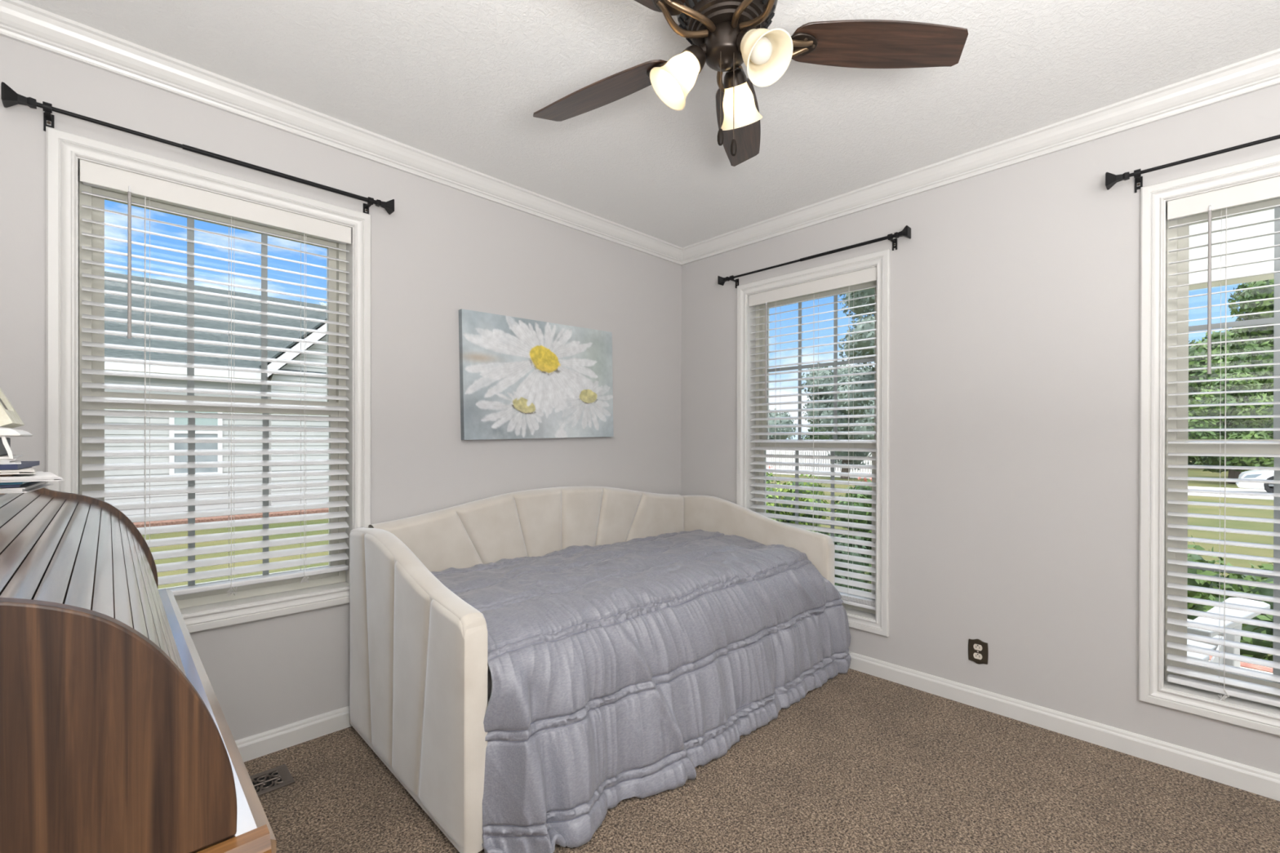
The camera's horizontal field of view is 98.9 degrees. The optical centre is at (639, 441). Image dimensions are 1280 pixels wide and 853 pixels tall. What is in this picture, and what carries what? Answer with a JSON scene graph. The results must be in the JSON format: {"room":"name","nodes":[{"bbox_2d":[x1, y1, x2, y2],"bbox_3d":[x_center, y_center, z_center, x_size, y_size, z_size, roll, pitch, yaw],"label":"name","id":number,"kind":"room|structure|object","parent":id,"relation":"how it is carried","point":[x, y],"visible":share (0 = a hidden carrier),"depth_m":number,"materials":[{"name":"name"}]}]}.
{"room":"bedroom","nodes":[
{"label":"bedroom","id":0,"kind":"room"},
{"bbox_2d":[0,35,681,740],"bbox_3d":[-0.970,-0.052,2.582,3.640,2.440,0.160,0,0,-44],"label":"wall","id":1,"kind":"structure","parent":0,"point":[442,251],"depth_m":2.38,"materials":[{"name":"grey paint"}]},
{"bbox_2d":[0,81,394,214],"bbox_3d":[-1.444,-0.979,1.948,1.079,0.075,0.083,0,0,-44],"label":"curtain rod","id":2,"kind":"object","parent":1,"relation":"attached to","point":[9,97],"visible":1,"depth_m":1.80,"materials":[{"name":"black metal"}]},
{"bbox_2d":[45,126,371,633],"bbox_3d":[-1.519,-0.145,2.034,0.925,1.613,0.176,0,0,-44],"label":"window","id":3,"kind":"structure","parent":1,"relation":"in","point":[64,197],"depth_m":1.96,"materials":[{"name":"white paint"}]},
{"bbox_2d":[80,159,351,596],"bbox_3d":[-1.492,-0.163,2.006,0.784,1.444,0.078,0,0,-44],"label":"window blind","id":4,"kind":"object","parent":3,"relation":"attached to","point":[91,174],"visible":0.91,"depth_m":1.98,"materials":[{"name":"white plastic"}]},
{"bbox_2d":[186,216,267,399],"bbox_3d":[-1.559,-0.488,2.074,0.245,0.663,0.005,0,0,-44],"label":"grille","id":5,"kind":"object","parent":3,"relation":"attached to","point":[190,220],"depth_m":2.04,"materials":[{"name":"grey"}]},
{"bbox_2d":[187,410,269,586],"bbox_3d":[-1.539,0.203,2.054,0.245,0.630,0.005,0,0,-44],"label":"grille","id":6,"kind":"object","parent":3,"relation":"attached to","point":[191,421],"depth_m":2.02,"materials":[{"name":"grey"}]},
{"bbox_2d":[235,705,351,762],"bbox_3d":[-0.969,1.128,2.467,3.480,0.082,0.014,0,0,-44],"label":"baseboard","id":7,"kind":"structure","parent":1,"relation":"attached to","point":[250,748],"depth_m":2.10,"materials":[{"name":"white paint"}]},
{"bbox_2d":[0,0,682,265],"bbox_3d":[-0.945,-1.228,2.442,3.480,0.086,0.068,0,0,-44],"label":"crown molding","id":8,"kind":"structure","parent":1,"relation":"attached to","point":[20,21],"depth_m":2.04,"materials":[{"name":"white paint"}]},
{"bbox_2d":[458,308,613,439],"bbox_3d":[-0.505,-0.325,2.896,0.946,0.633,0.033,0,0,-44],"label":"painting","id":9,"kind":"object","parent":1,"relation":"attached to","point":[520,378],"visible":1,"depth_m":2.82,"materials":[{"name":"paint"}]},
{"bbox_2d":[18,0,1279,247],"bbox_3d":[0.425,-1.325,1.032,3.800,0.120,4.320,0,0,-44],"label":"ceiling","id":10,"kind":"structure","parent":0,"point":[463,82],"depth_m":1.91,"materials":[{"name":"white paint"}]},
{"bbox_2d":[533,0,968,166],"bbox_3d":[0.186,-1.000,1.403,1.213,0.531,1.242,0,0,-44],"label":"ceiling fan","id":11,"kind":"object","parent":10,"relation":"hanging from","point":[725,35],"visible":1,"depth_m":1.43,"materials":[{"name":"brown wood"}]},
{"bbox_2d":[244,668,1279,852],"bbox_3d":[0.420,1.235,1.038,3.800,0.120,4.320,0,0,-44],"label":"floor","id":12,"kind":"structure","parent":0,"point":[863,762],"depth_m":1.81,"materials":[{"name":"carpet"}]},
{"bbox_2d":[0,487,276,852],"bbox_3d":[-1.121,0.629,0.819,0.726,1.086,1.359,0,0,-44],"label":"desk","id":13,"kind":"object","parent":12,"relation":"on","point":[116,736],"visible":0.95,"depth_m":0.53,"materials":[{"name":"brown wood"}]},
{"bbox_3d":[-1.181,0.084,0.863,0.248,0.003,0.172,0,0,-44],"label":"envelope","id":14,"kind":"object","parent":13,"relation":"on","visible":0},
{"bbox_2d":[0,481,53,493],"bbox_3d":[-1.178,0.079,0.892,0.285,0.009,0.214,0,0,-41],"label":"paper stack","id":15,"kind":"object","parent":14,"relation":"on","point":[29,486],"visible":0.67,"depth_m":0.93,"materials":[{"name":"white paper"}]},
{"bbox_2d":[0,484,22,488],"bbox_3d":[-1.183,0.072,0.862,0.200,0.004,0.280,0,0,44],"label":"folder","id":16,"kind":"object","parent":15,"relation":"on","point":[18,485],"visible":0.25,"depth_m":0.89,"materials":[{"name":"blue"}]},
{"bbox_2d":[0,481,29,484],"bbox_3d":[-1.183,0.067,0.879,0.280,0.005,0.200,0,0,-41],"label":"folder","id":17,"kind":"object","parent":16,"relation":"on","point":[17,482],"visible":0.27,"depth_m":0.89,"materials":[{"name":"blue"}]},
{"bbox_2d":[0,471,64,482],"bbox_3d":[-1.158,0.061,0.874,0.220,0.009,0.312,0,0,39],"label":"paper stack","id":18,"kind":"object","parent":17,"relation":"on","point":[39,476],"visible":0.8,"depth_m":0.91,"materials":[{"name":"white paper"}]},
{"bbox_2d":[0,474,15,475],"bbox_3d":[-1.178,0.054,0.879,0.245,0.004,0.167,0,0,-44],"label":"envelope","id":19,"kind":"object","parent":18,"relation":"on","point":[0,474],"visible":0.25,"depth_m":0.90,"materials":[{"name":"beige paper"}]},
{"bbox_2d":[0,466,36,474],"bbox_3d":[-1.165,0.049,0.867,0.291,0.008,0.228,0,0,-44],"label":"paper stack","id":20,"kind":"object","parent":18,"relation":"on","point":[29,470],"visible":0.68,"depth_m":0.90,"materials":[{"name":"white paper"}]},
{"bbox_2d":[0,461,39,470],"bbox_3d":[-1.187,0.041,0.877,0.280,0.008,0.200,0,0,-41],"label":"notebook","id":21,"kind":"object","parent":20,"relation":"on","point":[24,464],"visible":0.8,"depth_m":0.91,"materials":[{"name":"blue paper"}]},
{"bbox_2d":[0,457,21,464],"bbox_3d":[-1.172,0.032,0.866,0.200,0.008,0.254,0,0,41],"label":"paper stack","id":22,"kind":"object","parent":21,"relation":"on","point":[2,461],"visible":0.9,"depth_m":0.90,"materials":[{"name":"white paper"}]},
{"bbox_2d":[0,428,32,458],"bbox_3d":[-1.166,0.002,0.885,0.233,0.050,0.200,0,0,-44],"label":"table lamp","id":23,"kind":"object","parent":22,"relation":"on","point":[4,433],"visible":1,"depth_m":0.89,"materials":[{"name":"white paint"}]},
{"bbox_2d":[0,437,10,455],"bbox_3d":[-1.156,0.008,0.885,0.168,0.031,0.155,0,0,-44],"label":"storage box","id":24,"kind":"object","parent":23,"relation":"in","point":[3,451],"visible":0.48,"depth_m":0.93,"materials":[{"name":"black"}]},
{"bbox_2d":[0,387,24,428],"bbox_3d":[-1.148,-0.137,0.903,0.164,0.227,0.180,0,0,-44],"label":"lampshade","id":25,"kind":"object","parent":23,"relation":"on","point":[9,418],"visible":1,"depth_m":0.95,"materials":[{"name":"beige fabric"}]},
{"bbox_2d":[0,398,8,409],"bbox_3d":[-1.129,-0.138,0.921,0.080,0.173,0.128,0,0,-44],"label":"picture","id":26,"kind":"object","parent":25,"relation":"attached to","point":[4,402],"depth_m":0.99,"materials":[{"name":"wood"}]},
{"bbox_2d":[249,764,294,796],"bbox_3d":[-1.338,1.166,1.824,0.295,0.006,0.143,0,0,-44],"label":"floor vent","id":27,"kind":"object","parent":12,"relation":"in","point":[267,781],"visible":0.36,"depth_m":1.89,"materials":[{"name":"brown metal"}]},
{"bbox_2d":[251,767,288,791],"bbox_3d":[-1.331,1.166,1.830,0.258,0.005,0.105,0,0,-44],"label":"grille","id":28,"kind":"object","parent":27,"relation":"attached to","point":[276,777],"depth_m":1.89,"materials":[{"name":"brown metal"}]},
{"bbox_2d":[349,485,835,852],"bbox_3d":[-0.082,0.706,2.549,2.061,0.928,1.091,0,0,-44],"label":"daybed","id":29,"kind":"object","parent":12,"relation":"on","point":[420,684],"visible":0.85,"depth_m":2.00,"materials":[{"name":"beige fabric"}]},
{"bbox_2d":[430,529,851,852],"bbox_3d":[0.021,0.851,2.500,2.003,0.631,1.141,0,0,-44],"label":"comforter","id":30,"kind":"object","parent":29,"relation":"on","point":[620,670],"visible":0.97,"depth_m":1.96,"materials":[{"name":"grey fabric"}]},
{"bbox_2d":[680,84,1279,774],"bbox_3d":[1.728,-0.045,2.303,0.160,2.440,4.000,0,0,-44],"label":"wall","id":31,"kind":"structure","parent":0,"point":[1015,290],"depth_m":2.33,"materials":[{"name":"grey paint"}]},
{"bbox_2d":[736,248,890,636],"bbox_3d":[0.966,0.005,3.072,0.176,1.908,0.906,0,0,-44],"label":"window","id":32,"kind":"structure","parent":31,"relation":"in","point":[877,622],"depth_m":3.01,"materials":[{"name":"white paint"}]},
{"bbox_2d":[748,266,876,610],"bbox_3d":[0.938,-0.015,3.046,0.078,1.736,0.765,0,0,-44],"label":"window blind","id":33,"kind":"object","parent":32,"relation":"attached to","point":[856,597],"visible":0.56,"depth_m":2.97,"materials":[{"name":"white plastic"}]},
{"bbox_2d":[768,450,871,542],"bbox_3d":[0.985,0.429,3.093,0.005,0.775,0.655,0,0,-44],"label":"window pane","id":34,"kind":"object","parent":32,"relation":"attached to","point":[796,451],"depth_m":3.02,"materials":[{"name":"clear glass"}]},
{"bbox_2d":[767,294,874,439],"bbox_3d":[1.008,-0.410,3.112,0.005,0.813,0.655,0,0,-44],"label":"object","id":35,"kind":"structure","parent":32,"relation":"attached to","point":[835,363],"depth_m":3.17,"materials":[{"name":"blue"}]},
{"bbox_2d":[717,225,911,288],"bbox_3d":[0.893,-0.978,2.987,0.083,0.075,1.112,0,0,-44],"label":"curtain rod","id":36,"kind":"object","parent":31,"relation":"attached to","point":[906,232],"visible":1,"depth_m":2.83,"materials":[{"name":"black metal"}]},
{"bbox_2d":[968,639,988,664],"bbox_3d":[1.496,0.928,2.421,0.009,0.110,0.077,0,0,-44],"label":"power outlet","id":37,"kind":"object","parent":31,"relation":"attached to","point":[978,651],"visible":1,"depth_m":2.42,"materials":[{"name":"brown metal"}]},
{"bbox_2d":[973,653,982,659],"bbox_3d":[1.494,0.948,2.420,0.004,0.025,0.034,0,0,-44],"label":"receptacle","id":38,"kind":"object","parent":37,"relation":"attached to","point":[975,655],"depth_m":2.42,"materials":[{"name":"white plastic"}]},
{"bbox_2d":[973,644,982,650],"bbox_3d":[1.494,0.908,2.420,0.004,0.025,0.034,0,0,-44],"label":"receptacle","id":39,"kind":"object","parent":37,"relation":"attached to","point":[975,646],"depth_m":2.42,"materials":[{"name":"white plastic"}]},
{"bbox_2d":[681,48,1279,265],"bbox_3d":[1.648,-1.222,2.221,0.068,0.086,4.000,0,0,-44],"label":"crown molding","id":40,"kind":"structure","parent":31,"relation":"attached to","point":[1262,71],"depth_m":2.25,"materials":[{"name":"white paint"}]},
{"bbox_2d":[848,651,1279,801],"bbox_3d":[1.663,1.134,2.245,0.014,0.082,4.000,0,0,-44],"label":"baseboard","id":41,"kind":"structure","parent":31,"relation":"attached to","point":[1258,781],"depth_m":2.14,"materials":[{"name":"white paint"}]},
{"bbox_2d":[1105,134,1279,192],"bbox_3d":[2.156,-0.970,1.687,0.083,0.075,1.097,0,0,-44],"label":"curtain rod","id":42,"kind":"object","parent":31,"relation":"attached to","point":[1111,180],"visible":1,"depth_m":1.97,"materials":[{"name":"black metal"}]},
{"bbox_2d":[1138,153,1279,736],"bbox_3d":[2.233,0.011,1.768,0.176,1.908,0.906,0,0,-44],"label":"window","id":43,"kind":"structure","parent":31,"relation":"in","point":[1154,688],"depth_m":2.01,"materials":[{"name":"white paint"}]},
{"bbox_2d":[1166,176,1279,706],"bbox_3d":[2.206,0.015,1.741,0.078,1.784,0.765,0,0,-44],"label":"window blind","id":44,"kind":"object","parent":43,"relation":"attached to","point":[1267,189],"visible":1,"depth_m":1.91,"materials":[{"name":"white plastic"}]},
{"bbox_2d":[1187,457,1279,683],"bbox_3d":[2.252,0.435,1.788,0.005,0.775,0.655,0,0,-44],"label":"window pane","id":45,"kind":"object","parent":43,"relation":"attached to","point":[1277,460],"depth_m":1.87,"materials":[{"name":"clear glass"}]},
{"label":"outside","id":46,"kind":"structure","parent":0,"visible":0},
{"bbox_2d":[142,451,1273,661],"bbox_3d":[0.475,1.685,17.826,140.000,0.200,140.000,0,0,-44],"label":"lawn","id":47,"kind":"structure","parent":46,"point":[1194,473],"depth_m":9.48,"materials":[{"name":"green plant"}]},
{"bbox_2d":[104,271,328,515],"bbox_3d":[-12.822,-1.740,13.716,19.800,6.613,8.740,0,0,-44],"label":"neighbor house","id":48,"kind":"structure","parent":47,"relation":"on","point":[114,286],"depth_m":12.24,"materials":[{"name":"grey plastic"}]},
{"bbox_2d":[133,507,328,528],"bbox_3d":[-11.966,1.551,8.316,12.900,0.060,1.300,0,0,-44],"label":"mulch bed","id":49,"kind":"object","parent":47,"relation":"on","point":[175,522],"visible":0.2,"depth_m":11.06,"materials":[{"name":"brown soil"}]},
{"bbox_2d":[766,465,774,513],"bbox_3d":[1.457,0.902,7.295,0.922,1.353,0.942,0,0,-44],"label":"shrub","id":50,"kind":"object","parent":47,"relation":"on","point":[770,474],"visible":0.02,"depth_m":6.90,"materials":[{"name":"green plant"}]},
{"bbox_2d":[768,409,796,452],"bbox_3d":[8.283,-0.470,38.450,5.167,4.083,5.074,0,0,7],"label":"leafy tree","id":51,"kind":"object","parent":47,"relation":"on","point":[784,414],"visible":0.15,"depth_m":37.03,"materials":[{"name":"green plant"}]},
{"bbox_2d":[765,474,831,534],"bbox_3d":[1.806,0.921,6.366,0.927,1.131,0.899,0,0,-44],"label":"shrub","id":52,"kind":"object","parent":47,"relation":"on","point":[800,483],"visible":0.14,"depth_m":6.20,"materials":[{"name":"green plant"}]},
{"bbox_2d":[766,449,871,473],"bbox_3d":[9.033,0.851,29.137,0.080,1.450,14.300,0,0,-44],"label":"house","id":53,"kind":"structure","parent":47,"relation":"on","point":[768,451],"depth_m":29.17,"materials":[{"name":"white"}]},
{"bbox_2d":[798,422,868,468],"bbox_3d":[11.395,-0.070,31.975,3.965,3.343,4.882,0,0,-44],"label":"leafy tree","id":54,"kind":"object","parent":47,"relation":"on","point":[811,429],"visible":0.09,"depth_m":31.48,"materials":[{"name":"green plant"}]},
{"bbox_2d":[801,362,874,479],"bbox_3d":[8.908,-0.919,23.460,3.490,5.065,3.855,0,0,-16],"label":"leafy tree","id":55,"kind":"object","parent":47,"relation":"on","point":[842,371],"visible":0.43,"depth_m":23.23,"materials":[{"name":"green plant"}]},
{"bbox_2d":[814,529,871,591],"bbox_3d":[1.672,1.127,4.743,0.807,0.698,0.810,0,0,-44],"label":"shrub","id":56,"kind":"object","parent":47,"relation":"on","point":[821,532],"visible":0.14,"depth_m":4.54,"materials":[{"name":"green plant"}]},
{"bbox_2d":[834,472,871,590],"bbox_3d":[2.487,0.938,5.822,0.848,1.283,0.779,0,0,-44],"label":"shrub","id":57,"kind":"object","parent":47,"relation":"on","point":[856,487],"visible":0.1,"depth_m":5.72,"materials":[{"name":"green plant"}]},
{"bbox_2d":[838,288,875,435],"bbox_3d":[5.504,-2.199,11.714,2.449,7.636,2.600,0,0,12],"label":"leafy tree","id":58,"kind":"object","parent":47,"relation":"on","point":[867,300],"visible":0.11,"depth_m":11.62,"materials":[{"name":"green plant"}]},
{"bbox_2d":[1187,327,1257,465],"bbox_3d":[34.439,-2.572,32.418,6.909,8.427,7.614,0,0,25],"label":"leafy tree","id":59,"kind":"object","parent":47,"relation":"on","point":[1202,349],"visible":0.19,"depth_m":31.01,"materials":[{"name":"green plant"}]},
{"bbox_2d":[1186,535,1273,661],"bbox_3d":[4.526,1.146,3.531,1.082,0.958,4.229,0,0,-44],"label":"hedge","id":60,"kind":"object","parent":47,"relation":"on","point":[1191,557],"visible":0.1,"depth_m":3.75,"materials":[{"name":"green plant"}]},
{"bbox_2d":[1188,368,1274,484],"bbox_3d":[22.878,-0.594,21.361,3.394,4.510,3.082,0,0,-44],"label":"leafy tree","id":61,"kind":"object","parent":47,"relation":"on","point":[1238,384],"visible":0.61,"depth_m":21.07,"materials":[{"name":"green plant"}]},
{"bbox_2d":[1208,660,1272,674],"bbox_3d":[3.416,1.454,1.893,1.690,0.350,3.450,0,0,-44],"label":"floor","id":62,"kind":"structure","parent":47,"relation":"on","point":[1208,660],"depth_m":3.06,"materials":[{"name":"concrete"}]},
{"bbox_2d":[1186,597,1270,667],"bbox_3d":[2.226,0.820,2.543,0.940,0.911,0.790,0,0,-31],"label":"chair","id":63,"kind":"object","parent":62,"relation":"on","point":[1232,612],"visible":0.13,"depth_m":2.40,"materials":[{"name":"white plastic"}]},
{"bbox_2d":[1208,655,1272,672],"bbox_3d":[4.068,1.452,2.528,0.130,0.355,3.450,0,0,-44],"label":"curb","id":64,"kind":"object","parent":47,"relation":"on","point":[1242,664],"depth_m":3.09,"materials":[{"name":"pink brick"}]},
{"bbox_2d":[1223,279,1274,472],"bbox_3d":[28.245,-3.048,23.754,5.796,9.407,4.330,0,0,-44],"label":"leafy tree","id":65,"kind":"object","parent":47,"relation":"on","point":[1265,331],"visible":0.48,"depth_m":23.34,"materials":[{"name":"green plant"}]},
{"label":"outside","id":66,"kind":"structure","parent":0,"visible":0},
{"bbox_2d":[1188,208,1274,290],"bbox_3d":[4.040,-1.115,2.419,0.200,0.410,3.350,0,0,-44],"label":"porch ceiling","id":67,"kind":"structure","parent":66,"point":[1265,228],"depth_m":3.05,"materials":[{"name":"white"}]},
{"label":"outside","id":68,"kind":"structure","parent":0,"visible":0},
{"bbox_2d":[768,468,1273,500],"bbox_3d":[16.695,1.605,19.645,4.600,0.020,120.000,0,0,-44],"label":"road","id":69,"kind":"structure","parent":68,"point":[1188,487],"depth_m":17.88,"materials":[{"name":"grey asphalt"}]},
{"bbox_2d":[1235,470,1274,493],"bbox_3d":[20.530,0.926,15.842,1.756,1.384,4.392,0,0,-44],"label":"car","id":70,"kind":"object","parent":69,"relation":"on","point":[1251,474],"visible":0.53,"depth_m":16.55,"materials":[{"name":"white metal"}]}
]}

